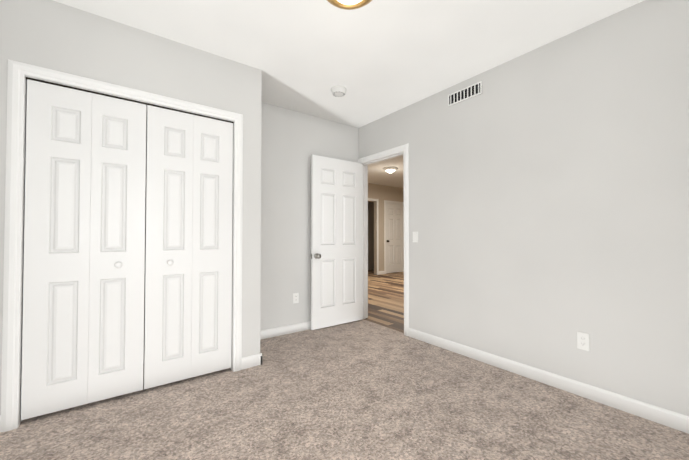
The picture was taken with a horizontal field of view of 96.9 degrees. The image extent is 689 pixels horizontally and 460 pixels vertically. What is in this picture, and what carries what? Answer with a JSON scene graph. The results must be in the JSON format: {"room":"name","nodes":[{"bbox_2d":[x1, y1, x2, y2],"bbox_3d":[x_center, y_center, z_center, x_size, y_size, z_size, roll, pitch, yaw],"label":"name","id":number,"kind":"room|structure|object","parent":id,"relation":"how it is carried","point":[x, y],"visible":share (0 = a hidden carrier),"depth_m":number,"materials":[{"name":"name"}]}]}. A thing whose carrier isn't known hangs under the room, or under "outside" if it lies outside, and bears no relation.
{"room":"empty bedroom","nodes":[
{"label":"empty bedroom","id":0,"kind":"room"},
{"bbox_2d":[0,0,261,414],"bbox_3d":[-1.552,-0.125,2.398,1.615,2.540,0.610,1,-1,-37],"label":"wall","id":1,"kind":"structure","parent":0,"point":[54,35],"depth_m":2.14,"materials":[{"name":"grey paint"}]},
{"bbox_2d":[21,79,145,419],"bbox_3d":[-1.642,0.108,1.969,0.595,2.006,0.075,1,-1,-37],"label":"closet door","id":2,"kind":"structure","parent":1,"relation":"in","point":[83,276],"depth_m":1.95,"materials":[{"name":"white paint"}]},
{"bbox_2d":[0,59,242,431],"bbox_3d":[-1.425,0.114,2.180,1.232,2.054,0.117,1,-1,-37],"label":"door frame","id":3,"kind":"structure","parent":1,"relation":"attached to","point":[22,255],"depth_m":1.81,"materials":[{"name":"white paint"}]},
{"bbox_2d":[26,77,233,122],"bbox_3d":[-1.412,-0.896,2.181,1.208,0.011,0.028,1,-1,-37],"label":"trim","id":4,"kind":"structure","parent":1,"relation":"attached to","point":[146,104],"depth_m":2.08,"materials":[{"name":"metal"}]},
{"bbox_2d":[144,105,232,388],"bbox_3d":[-1.159,0.115,2.327,0.595,2.006,0.075,1,-1,-37],"label":"closet door","id":5,"kind":"structure","parent":1,"relation":"in","point":[188,260],"depth_m":2.31,"materials":[{"name":"white paint"}]},
{"bbox_2d":[244,353,261,366],"bbox_3d":[-0.894,1.107,2.836,0.038,0.092,0.593,1,-1,-37],"label":"baseboard","id":6,"kind":"structure","parent":1,"relation":"attached to","point":[254,360],"depth_m":2.57,"materials":[{"name":"white paint"}]},
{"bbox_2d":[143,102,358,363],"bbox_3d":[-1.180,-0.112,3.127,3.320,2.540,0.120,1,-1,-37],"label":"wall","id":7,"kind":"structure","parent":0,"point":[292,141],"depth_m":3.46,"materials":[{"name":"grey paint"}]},
{"bbox_2d":[260,321,310,339],"bbox_3d":[-0.443,1.120,3.569,1.585,0.092,0.013,1,-1,-37],"label":"baseboard","id":8,"kind":"structure","parent":7,"relation":"attached to","point":[268,333],"depth_m":3.40,"materials":[{"name":"white paint"}]},
{"bbox_2d":[293,293,298,303],"bbox_3d":[-0.555,0.779,3.495,0.070,0.115,0.009,1,-1,-37],"label":"outlet","id":9,"kind":"object","parent":7,"relation":"attached to","point":[295,297],"visible":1,"depth_m":3.49,"materials":[{"name":"white plastic"}]},
{"bbox_2d":[0,319,688,459],"bbox_3d":[-0.016,1.160,1.559,3.350,0.060,3.990,1,-1,-37],"label":"floor carpet","id":10,"kind":"object","parent":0,"point":[363,389],"visible":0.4,"depth_m":1.85,"materials":[{"name":"beige carpet"}]},
{"bbox_2d":[53,0,643,187],"bbox_3d":[0.596,-1.400,4.970,8.340,0.100,8.670,1,-1,-37],"label":"ceiling","id":11,"kind":"structure","parent":0,"point":[377,59],"depth_m":2.23,"materials":[{"name":"white paint"}]},
{"bbox_2d":[331,86,346,96],"bbox_3d":[-0.057,-1.360,3.011,0.156,0.050,0.156,1,-1,-37],"label":"smoke detector","id":12,"kind":"object","parent":11,"relation":"attached to","point":[338,91],"visible":1,"depth_m":2.97,"materials":[{"name":"white plastic"}]},
{"bbox_2d":[327,0,371,9],"bbox_3d":[0.030,-1.358,1.740,0.338,0.098,0.338,1,-1,-37],"label":"light","id":13,"kind":"object","parent":11,"relation":"attached to","point":[349,4],"visible":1,"depth_m":1.83,"materials":[{"name":"gold metal"}]},
{"bbox_2d":[383,167,397,172],"bbox_3d":[0.984,-1.273,6.544,0.308,0.098,0.308,1,-1,-37],"label":"light","id":14,"kind":"object","parent":11,"relation":"attached to","point":[390,169],"visible":1,"depth_m":6.45,"materials":[{"name":"white glass"}]},
{"bbox_2d":[368,201,373,269],"bbox_3d":[-0.324,-0.009,8.976,4.780,2.540,0.100,1,-1,-37],"label":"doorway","id":15,"kind":"structure","parent":0,"point":[370,235],"depth_m":9.78,"materials":[{"name":"beige paint"}]},
{"bbox_2d":[364,270,403,332],"bbox_3d":[1.421,1.250,6.624,4.990,0.060,6.920,1,-1,-37],"label":"floor","id":16,"kind":"structure","parent":0,"point":[386,300],"depth_m":5.25,"materials":[{"name":"laminate"}]},
{"bbox_2d":[368,183,403,274],"bbox_3d":[0.211,-0.023,8.146,4.890,2.540,0.150,1,-1,-37],"label":"wall","id":17,"kind":"structure","parent":0,"point":[381,193],"depth_m":8.65,"materials":[{"name":"beige paint"}]},
{"bbox_2d":[368,198,403,274],"bbox_3d":[0.994,0.193,8.705,2.076,2.128,0.137,1,-1,-37],"label":"door frame","id":18,"kind":"structure","parent":17,"relation":"attached to","point":[387,201],"depth_m":8.73,"materials":[{"name":"white paint"}]},
{"bbox_2d":[386,203,403,272],"bbox_3d":[1.500,0.238,9.013,0.756,2.025,0.099,1,-1,-37],"label":"hall door","id":19,"kind":"structure","parent":17,"relation":"in","point":[394,237],"depth_m":9.02,"materials":[{"name":"white paint"}]},
{"bbox_2d":[359,0,688,415],"bbox_3d":[1.354,-0.122,2.597,0.120,2.540,3.990,1,-1,-37],"label":"wall","id":20,"kind":"structure","parent":0,"point":[548,201],"depth_m":2.17,"materials":[{"name":"grey paint"}]},
{"bbox_2d":[358,143,408,335],"bbox_3d":[0.492,0.108,3.744,0.139,2.121,0.872,1,-1,-37],"label":"door frame","id":21,"kind":"structure","parent":20,"relation":"attached to","point":[404,148],"depth_m":3.57,"materials":[{"name":"white paint"}]},
{"bbox_2d":[311,155,363,329],"bbox_3d":[-0.071,0.142,3.768,0.767,2.030,0.156,1,-1,-37],"label":"entry door","id":22,"kind":"structure","parent":21,"relation":"attached to","point":[337,240],"depth_m":3.73,"materials":[{"name":"white paint"}]},
{"bbox_2d":[413,232,417,241],"bbox_3d":[0.759,0.075,3.285,0.012,0.115,0.070,1,-1,-37],"label":"light switch","id":23,"kind":"object","parent":20,"relation":"attached to","point":[415,236],"visible":1,"depth_m":3.28,"materials":[{"name":"white plastic"}]},
{"bbox_2d":[448,81,481,105],"bbox_3d":[1.111,-1.261,2.836,0.009,0.110,0.340,1,-1,-37],"label":"air vent","id":24,"kind":"object","parent":20,"relation":"in","point":[470,91],"visible":1,"depth_m":2.83,"materials":[{"name":"white plastic"}]},
{"bbox_2d":[408,328,688,433],"bbox_3d":[1.552,1.095,2.197,0.013,0.092,2.847,1,-1,-37],"label":"baseboard","id":25,"kind":"structure","parent":20,"relation":"attached to","point":[668,418],"depth_m":2.14,"materials":[{"name":"white paint"}]},
{"bbox_2d":[577,332,589,350],"bbox_3d":[1.635,0.762,2.092,0.009,0.115,0.070,1,-1,-37],"label":"outlet","id":26,"kind":"object","parent":20,"relation":"attached to","point":[583,341],"visible":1,"depth_m":2.09,"materials":[{"name":"white plastic"}]}
]}

